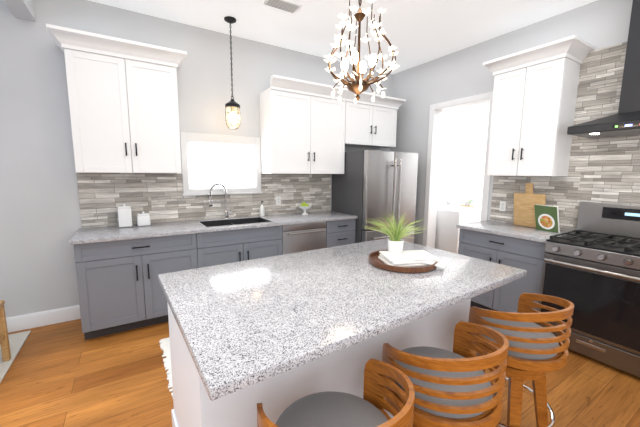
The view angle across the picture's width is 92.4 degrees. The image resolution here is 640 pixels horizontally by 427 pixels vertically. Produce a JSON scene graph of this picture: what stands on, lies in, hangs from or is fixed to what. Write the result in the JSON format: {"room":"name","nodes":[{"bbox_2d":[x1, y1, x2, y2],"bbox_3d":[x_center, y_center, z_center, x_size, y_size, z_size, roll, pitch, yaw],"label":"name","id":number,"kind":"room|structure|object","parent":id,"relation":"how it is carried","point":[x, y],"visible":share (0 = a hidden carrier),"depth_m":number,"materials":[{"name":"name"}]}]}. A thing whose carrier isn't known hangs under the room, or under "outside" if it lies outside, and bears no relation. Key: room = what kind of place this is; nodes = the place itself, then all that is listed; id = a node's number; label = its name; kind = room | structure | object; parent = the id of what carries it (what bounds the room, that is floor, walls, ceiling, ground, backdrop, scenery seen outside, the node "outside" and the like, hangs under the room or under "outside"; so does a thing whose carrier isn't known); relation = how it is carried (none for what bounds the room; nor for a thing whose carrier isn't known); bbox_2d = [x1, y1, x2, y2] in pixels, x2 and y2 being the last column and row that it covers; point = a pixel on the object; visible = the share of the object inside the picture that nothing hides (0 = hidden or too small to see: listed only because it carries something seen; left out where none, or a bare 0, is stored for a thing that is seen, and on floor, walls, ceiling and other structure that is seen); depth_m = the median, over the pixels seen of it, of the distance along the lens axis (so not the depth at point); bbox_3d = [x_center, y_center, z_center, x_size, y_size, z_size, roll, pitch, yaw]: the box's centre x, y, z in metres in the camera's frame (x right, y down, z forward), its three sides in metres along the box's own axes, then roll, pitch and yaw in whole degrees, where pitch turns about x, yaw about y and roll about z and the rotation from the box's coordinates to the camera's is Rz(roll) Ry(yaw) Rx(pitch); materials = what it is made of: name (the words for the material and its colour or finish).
{"room":"kitchen","nodes":[
{"label":"kitchen","id":0,"kind":"room"},
{"bbox_2d":[0,0,392,317],"bbox_3d":[-1.735,-0.511,3.391,6.700,3.030,0.160,-4,9,-32],"label":"wall","id":1,"kind":"structure","parent":0,"point":[40,220],"depth_m":2.88,"materials":[{"name":"grey paint"}]},
{"bbox_2d":[6,305,80,332],"bbox_3d":[-3.426,1.060,2.434,2.566,0.140,0.016,-4,9,-32],"label":"baseboard","id":2,"kind":"structure","parent":1,"relation":"attached to","point":[36,319],"depth_m":2.91,"materials":[{"name":"white wood"}]},
{"bbox_2d":[46,24,186,172],"bbox_3d":[-1.822,-0.967,2.916,1.020,1.151,0.431,-4,9,-32],"label":"upper cabinet","id":3,"kind":"object","parent":1,"relation":"attached to","point":[123,103],"visible":1,"depth_m":2.77,"materials":[{"name":"white wood"}]},
{"bbox_2d":[76,173,330,227],"bbox_3d":[-1.088,-0.219,3.737,2.925,0.540,0.012,-4,9,-32],"label":"backsplash","id":4,"kind":"structure","parent":1,"relation":"attached to","point":[158,197],"depth_m":3.41,"materials":[{"name":"tile"}]},
{"bbox_2d":[276,196,280,204],"bbox_3d":[-0.552,-0.168,4.072,0.070,0.116,0.007,-4,9,-32],"label":"electrical outlet","id":5,"kind":"object","parent":4,"relation":"attached to","point":[278,200],"visible":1,"depth_m":4.07,"materials":[{"name":"white plastic"}]},
{"bbox_2d":[180,132,262,195],"bbox_3d":[-1.165,-0.580,3.680,0.940,0.700,0.144,-4,9,-32],"label":"window","id":6,"kind":"structure","parent":1,"relation":"in","point":[229,162],"depth_m":3.67,"materials":[{"name":"white glass"}]},
{"bbox_2d":[259,75,348,173],"bbox_3d":[-0.185,-1.059,3.938,1.068,1.091,0.431,-4,9,-32],"label":"upper cabinet","id":7,"kind":"object","parent":1,"relation":"attached to","point":[302,126],"visible":1,"depth_m":3.77,"materials":[{"name":"white wood"}]},
{"bbox_2d":[345,91,405,148],"bbox_3d":[0.711,-1.327,4.468,1.035,0.684,0.431,-4,9,-32],"label":"upper cabinet","id":8,"kind":"object","parent":1,"relation":"attached to","point":[369,123],"visible":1,"depth_m":4.32,"materials":[{"name":"white wood"}]},
{"bbox_2d":[205,231,208,250],"bbox_3d":[-1.260,0.228,3.298,0.017,0.226,0.434,-4,9,-32],"label":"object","id":9,"kind":"structure","parent":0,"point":[206,232],"depth_m":3.05,"materials":[{"name":"grey wood"}]},
{"bbox_2d":[205,216,260,226],"bbox_3d":[-1.063,0.181,3.665,0.721,0.226,0.017,-4,9,-32],"label":"sink","id":10,"kind":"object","parent":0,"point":[208,222],"depth_m":3.61,"materials":[{"name":"metal"}]},
{"bbox_2d":[209,243,256,250],"bbox_3d":[-0.953,0.323,3.506,0.744,0.012,0.434,-4,9,-32],"label":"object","id":11,"kind":"structure","parent":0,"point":[242,244],"depth_m":3.26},
{"bbox_2d":[209,223,272,246],"bbox_3d":[-0.842,0.229,3.315,0.721,0.226,0.017,-4,9,-32],"label":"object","id":12,"kind":"structure","parent":0,"relation":"attached to","point":[236,234],"depth_m":3.23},
{"bbox_2d":[261,219,272,222],"bbox_3d":[-0.645,0.182,3.681,0.018,0.226,0.434,-4,9,-32],"label":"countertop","id":13,"kind":"structure","parent":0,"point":[262,220],"depth_m":3.62,"materials":[{"name":"grey stone"}]},
{"bbox_2d":[0,306,639,426],"bbox_3d":[0.899,1.325,1.462,9.300,0.060,6.900,-4,9,-32],"label":"floor","id":14,"kind":"structure","parent":0,"point":[64,374],"depth_m":2.12,"materials":[{"name":"brown wood"}]},
{"bbox_2d":[0,330,30,382],"bbox_3d":[-2.783,1.283,1.279,1.870,0.012,2.510,-4,9,-32],"label":"rug","id":15,"kind":"object","parent":14,"relation":"on","point":[17,341],"visible":0.78,"depth_m":2.53,"materials":[{"name":"beige fabric"}]},
{"bbox_2d":[0,300,10,361],"bbox_3d":[-2.483,0.707,2.026,0.470,0.938,0.470,-4,9,-32],"label":"dining chair","id":16,"kind":"object","parent":15,"relation":"on","point":[5,346],"visible":1,"depth_m":2.34,"materials":[{"name":"brown wood"}]},
{"bbox_2d":[74,235,204,339],"bbox_3d":[-1.745,0.616,3.073,1.006,0.880,0.616,-4,9,-32],"label":"base cabinet","id":17,"kind":"object","parent":14,"relation":"on","point":[119,269],"depth_m":2.74,"materials":[{"name":"grey wood"}]},
{"bbox_2d":[69,220,208,246],"bbox_3d":[-1.714,0.163,3.003,1.080,0.036,0.641,-4,9,-32],"label":"countertop","id":18,"kind":"structure","parent":17,"relation":"on","point":[192,227],"depth_m":2.86,"materials":[{"name":"grey stone"}]},
{"bbox_2d":[118,204,131,226],"bbox_3d":[-1.959,0.017,3.084,0.115,0.228,0.115,-4,9,-32],"label":"canister","id":19,"kind":"object","parent":18,"relation":"on","point":[124,215],"visible":1,"depth_m":3.04,"materials":[{"name":"white ceramic"}]},
{"bbox_2d":[137,212,150,225],"bbox_3d":[-1.819,0.050,3.166,0.115,0.143,0.115,-4,9,-32],"label":"canister","id":20,"kind":"object","parent":18,"relation":"on","point":[143,218],"visible":1,"depth_m":3.12,"materials":[{"name":"white ceramic"}]},
{"bbox_2d":[208,183,232,218],"bbox_3d":[-1.152,-0.145,3.586,0.060,0.430,0.339,6,9,37],"label":"faucet","id":21,"kind":"object","parent":18,"relation":"on","point":[227,213],"visible":1,"depth_m":3.58,"materials":[{"name":"silver metal"}]},
{"bbox_2d":[159,337,172,396],"bbox_3d":[-0.422,1.099,2.800,1.800,0.014,0.844,-4,9,-32],"label":"area rug","id":22,"kind":"object","parent":14,"relation":"on","point":[165,345],"visible":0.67,"depth_m":2.41,"materials":[{"name":"white fabric"}]},
{"bbox_2d":[205,239,282,266],"bbox_3d":[-1.008,0.677,3.548,0.981,0.646,0.616,-4,9,-32],"label":"base cabinet","id":23,"kind":"object","parent":14,"relation":"on","point":[226,255],"depth_m":3.26,"materials":[{"name":"grey wood"}]},
{"bbox_2d":[282,221,325,254],"bbox_3d":[-0.315,0.518,3.915,0.593,0.875,0.636,-4,9,-32],"label":"dishwasher","id":24,"kind":"object","parent":14,"relation":"on","point":[296,238],"visible":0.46,"depth_m":3.64,"materials":[{"name":"grey metal"}]},
{"bbox_2d":[168,298,470,426],"bbox_3d":[0.085,0.788,1.901,1.754,0.878,0.759,-5,9,-34],"label":"kitchen island","id":25,"kind":"object","parent":14,"relation":"on","point":[344,372],"depth_m":1.41,"materials":[{"name":"white"}]},
{"bbox_2d":[158,238,525,401],"bbox_3d":[0.163,0.349,1.732,1.800,0.038,1.070,-5,9,-34],"label":"island countertop","id":26,"kind":"structure","parent":25,"relation":"on","point":[242,325],"depth_m":1.33,"materials":[{"name":"grey stone"}]},
{"bbox_2d":[369,249,444,272],"bbox_3d":[0.519,0.280,1.891,0.414,0.060,0.449,-4,9,-32],"label":"tray","id":27,"kind":"object","parent":26,"relation":"on","point":[412,261],"visible":0.9,"depth_m":1.80,"materials":[{"name":"brown wood"}]},
{"bbox_2d":[365,213,425,252],"bbox_3d":[0.487,0.112,1.944,0.439,0.258,0.405,-4,9,-32],"label":"potted plant","id":28,"kind":"object","parent":27,"relation":"on","point":[396,234],"visible":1,"depth_m":1.92,"materials":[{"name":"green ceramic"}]},
{"bbox_2d":[301,219,355,247],"bbox_3d":[0.111,0.478,4.228,0.458,0.880,0.616,-4,9,-32],"label":"base cabinet","id":29,"kind":"object","parent":14,"relation":"on","point":[340,232],"depth_m":3.92,"materials":[{"name":"grey wood"}]},
{"bbox_2d":[261,211,356,226],"bbox_3d":[-0.162,0.048,3.969,1.144,0.036,0.641,-4,9,-32],"label":"countertop","id":30,"kind":"structure","parent":29,"relation":"on","point":[320,216],"depth_m":3.82,"materials":[{"name":"grey stone"}]},
{"bbox_2d":[260,201,263,215],"bbox_3d":[-0.735,-0.063,3.894,0.060,0.192,0.070,-4,9,-32],"label":"soap dispenser","id":31,"kind":"object","parent":30,"relation":"on","point":[261,210],"visible":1,"depth_m":3.88,"materials":[{"name":"white"}]},
{"bbox_2d":[298,202,311,214],"bbox_3d":[-0.201,-0.070,4.088,0.190,0.165,0.190,-4,9,-32],"label":"fruit bowl","id":32,"kind":"object","parent":30,"relation":"on","point":[304,206],"visible":1,"depth_m":4.05,"materials":[{"name":"white ceramic"}]},
{"bbox_2d":[257,358,414,426],"bbox_3d":[0.047,0.920,1.000,0.475,0.858,0.456,-4,9,-31],"label":"stool","id":33,"kind":"object","parent":14,"relation":"on","point":[331,409],"visible":1,"depth_m":1.05,"materials":[{"name":"wood"},{"name":"grey upholstery fabric"},{"name":"chrome"}]},
{"bbox_2d":[332,150,417,242],"bbox_3d":[0.784,0.018,4.413,0.910,1.752,0.860,-4,9,-32],"label":"refrigerator","id":34,"kind":"object","parent":14,"relation":"on","point":[373,185],"visible":0.71,"depth_m":4.03,"materials":[{"name":"grey metal"}]},
{"bbox_2d":[382,321,508,426],"bbox_3d":[0.499,0.882,1.310,0.475,0.858,0.456,-3,8,-26],"label":"stool","id":35,"kind":"object","parent":14,"relation":"on","point":[458,386],"visible":0.81,"depth_m":1.11,"materials":[{"name":"brown wood"}]},
{"bbox_2d":[435,198,480,253],"bbox_3d":[2.074,0.318,4.865,0.685,1.060,0.700,-4,9,-32],"label":"washer","id":36,"kind":"object","parent":14,"relation":"on","point":[450,215],"visible":0.33,"depth_m":4.54,"materials":[{"name":"white"}]},
{"bbox_2d":[460,199,474,206],"bbox_3d":[2.376,-0.173,4.941,0.230,0.112,0.230,-4,9,-32],"label":"decor","id":37,"kind":"object","parent":36,"relation":"on","point":[466,204],"visible":1,"depth_m":4.92,"materials":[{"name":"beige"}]},
{"bbox_2d":[453,196,481,207],"bbox_3d":[2.670,0.274,5.229,0.685,1.060,0.712,-4,9,-32],"label":"dryer","id":38,"kind":"object","parent":14,"relation":"on","point":[458,201],"visible":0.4,"depth_m":5.31,"materials":[{"name":"white"}]},
{"bbox_2d":[456,220,575,323],"bbox_3d":[2.000,0.605,3.248,0.652,0.915,0.865,-4,9,-32],"label":"base cabinet","id":39,"kind":"object","parent":14,"relation":"on","point":[513,245],"visible":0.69,"depth_m":3.01,"materials":[{"name":"grey wood"}]},
{"bbox_2d":[514,183,545,227],"bbox_3d":[2.203,-0.088,3.235,0.093,0.465,0.300,-4,9,-32],"label":"cutting board","id":40,"kind":"object","parent":39,"relation":"on","point":[524,204],"visible":0.9,"depth_m":3.25,"materials":[{"name":"brown wood"}]},
{"bbox_2d":[534,204,559,232],"bbox_3d":[2.230,0.048,3.017,0.088,0.258,0.214,-2,8,-20],"label":"cookbook","id":41,"kind":"object","parent":39,"relation":"on","point":[546,217],"visible":1,"depth_m":3.00,"materials":[{"name":"green paper"}]},
{"bbox_2d":[468,293,573,426],"bbox_3d":[1.032,0.840,1.663,0.475,0.858,0.456,-3,8,-26],"label":"stool","id":42,"kind":"object","parent":14,"relation":"on","point":[535,351],"visible":0.85,"depth_m":1.51,"materials":[{"name":"brown wood"}]},
{"bbox_2d":[537,202,639,376],"bbox_3d":[2.384,0.555,2.509,0.743,1.215,0.752,-4,9,-32],"label":"range","id":43,"kind":"object","parent":14,"relation":"on","point":[591,269],"visible":0.96,"depth_m":2.40,"materials":[{"name":"silver metal"}]},
{"bbox_2d":[89,0,596,73],"bbox_3d":[0.924,-1.748,1.054,9.300,0.080,6.900,-4,9,-32],"label":"ceiling","id":44,"kind":"structure","parent":0,"point":[418,32],"depth_m":3.17,"materials":[{"name":"white paint"}]},
{"bbox_2d":[3,0,35,21],"bbox_3d":[-0.826,-1.431,-0.069,0.130,0.279,6.398,-4,9,-32],"label":"ceiling beam","id":45,"kind":"structure","parent":44,"relation":"attached to","point":[23,9],"depth_m":2.49,"materials":[{"name":"grey paint"}]},
{"bbox_2d":[224,16,240,129],"bbox_3d":[-0.929,-1.452,3.235,0.160,1.106,0.160,-4,9,-32],"label":"pendant light","id":46,"kind":"object","parent":44,"relation":"hanging from","point":[232,112],"visible":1,"depth_m":3.23,"materials":[{"name":"black metal"}]},
{"bbox_2d":[263,0,300,13],"bbox_3d":[-0.353,-1.952,2.874,0.320,0.012,0.160,-4,9,-32],"label":"ceiling vent","id":47,"kind":"object","parent":44,"relation":"in","point":[288,6],"visible":1,"depth_m":2.87,"materials":[{"name":"white metal"}]},
{"bbox_2d":[324,0,399,103],"bbox_3d":[0.212,-1.168,1.499,0.386,1.193,0.346,-4,9,-32],"label":"chandelier","id":48,"kind":"object","parent":44,"relation":"hanging from","point":[358,86],"visible":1,"depth_m":1.53,"materials":[{"name":"white glass"}]},
{"bbox_2d":[439,134,441,169],"bbox_3d":[1.615,-0.652,4.656,0.010,3.030,0.400,-4,9,-32],"label":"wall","id":49,"kind":"structure","parent":0,"point":[440,168],"depth_m":5.10,"materials":[{"name":"white paint"}]},
{"bbox_2d":[438,102,489,203],"bbox_3d":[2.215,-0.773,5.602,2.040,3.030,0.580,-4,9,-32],"label":"window","id":50,"kind":"structure","parent":0,"point":[463,150],"depth_m":5.42,"materials":[{"name":"white glass"}]},
{"bbox_2d":[390,0,632,244],"bbox_3d":[2.870,-0.357,2.512,0.160,3.030,6.560,-4,9,-32],"label":"wall","id":51,"kind":"structure","parent":0,"point":[420,89],"depth_m":3.81,"materials":[{"name":"grey paint"}]},
{"bbox_2d":[423,91,492,247],"bbox_3d":[1.865,-0.276,4.139,0.196,2.425,0.930,-4,9,-32],"label":"door frame","id":52,"kind":"structure","parent":51,"relation":"attached to","point":[433,159],"depth_m":4.36,"materials":[{"name":"white wood"}]},
{"bbox_2d":[483,35,593,175],"bbox_3d":[2.106,-0.974,3.099,0.431,1.181,0.790,-4,9,-32],"label":"upper cabinet","id":53,"kind":"object","parent":51,"relation":"attached to","point":[535,89],"visible":1,"depth_m":2.94,"materials":[{"name":"white wood"}]},
{"bbox_2d":[490,42,639,230],"bbox_3d":[2.745,-0.603,2.521,0.012,1.684,2.565,-4,9,-32],"label":"backsplash","id":54,"kind":"structure","parent":51,"relation":"attached to","point":[604,170],"depth_m":2.84,"materials":[{"name":"tile"}]},
{"bbox_2d":[499,201,505,210],"bbox_3d":[2.122,-0.084,3.566,0.007,0.116,0.070,-4,9,-32],"label":"electrical outlet","id":55,"kind":"object","parent":54,"relation":"attached to","point":[502,207],"visible":1,"depth_m":3.56,"materials":[{"name":"white plastic"}]},
{"bbox_2d":[567,0,639,137],"bbox_3d":[2.516,-1.245,2.344,0.500,1.226,0.760,-4,9,-32],"label":"range hood","id":56,"kind":"object","parent":51,"relation":"attached to","point":[629,109],"visible":1,"depth_m":2.43,"materials":[{"name":"grey metal"}]}
]}

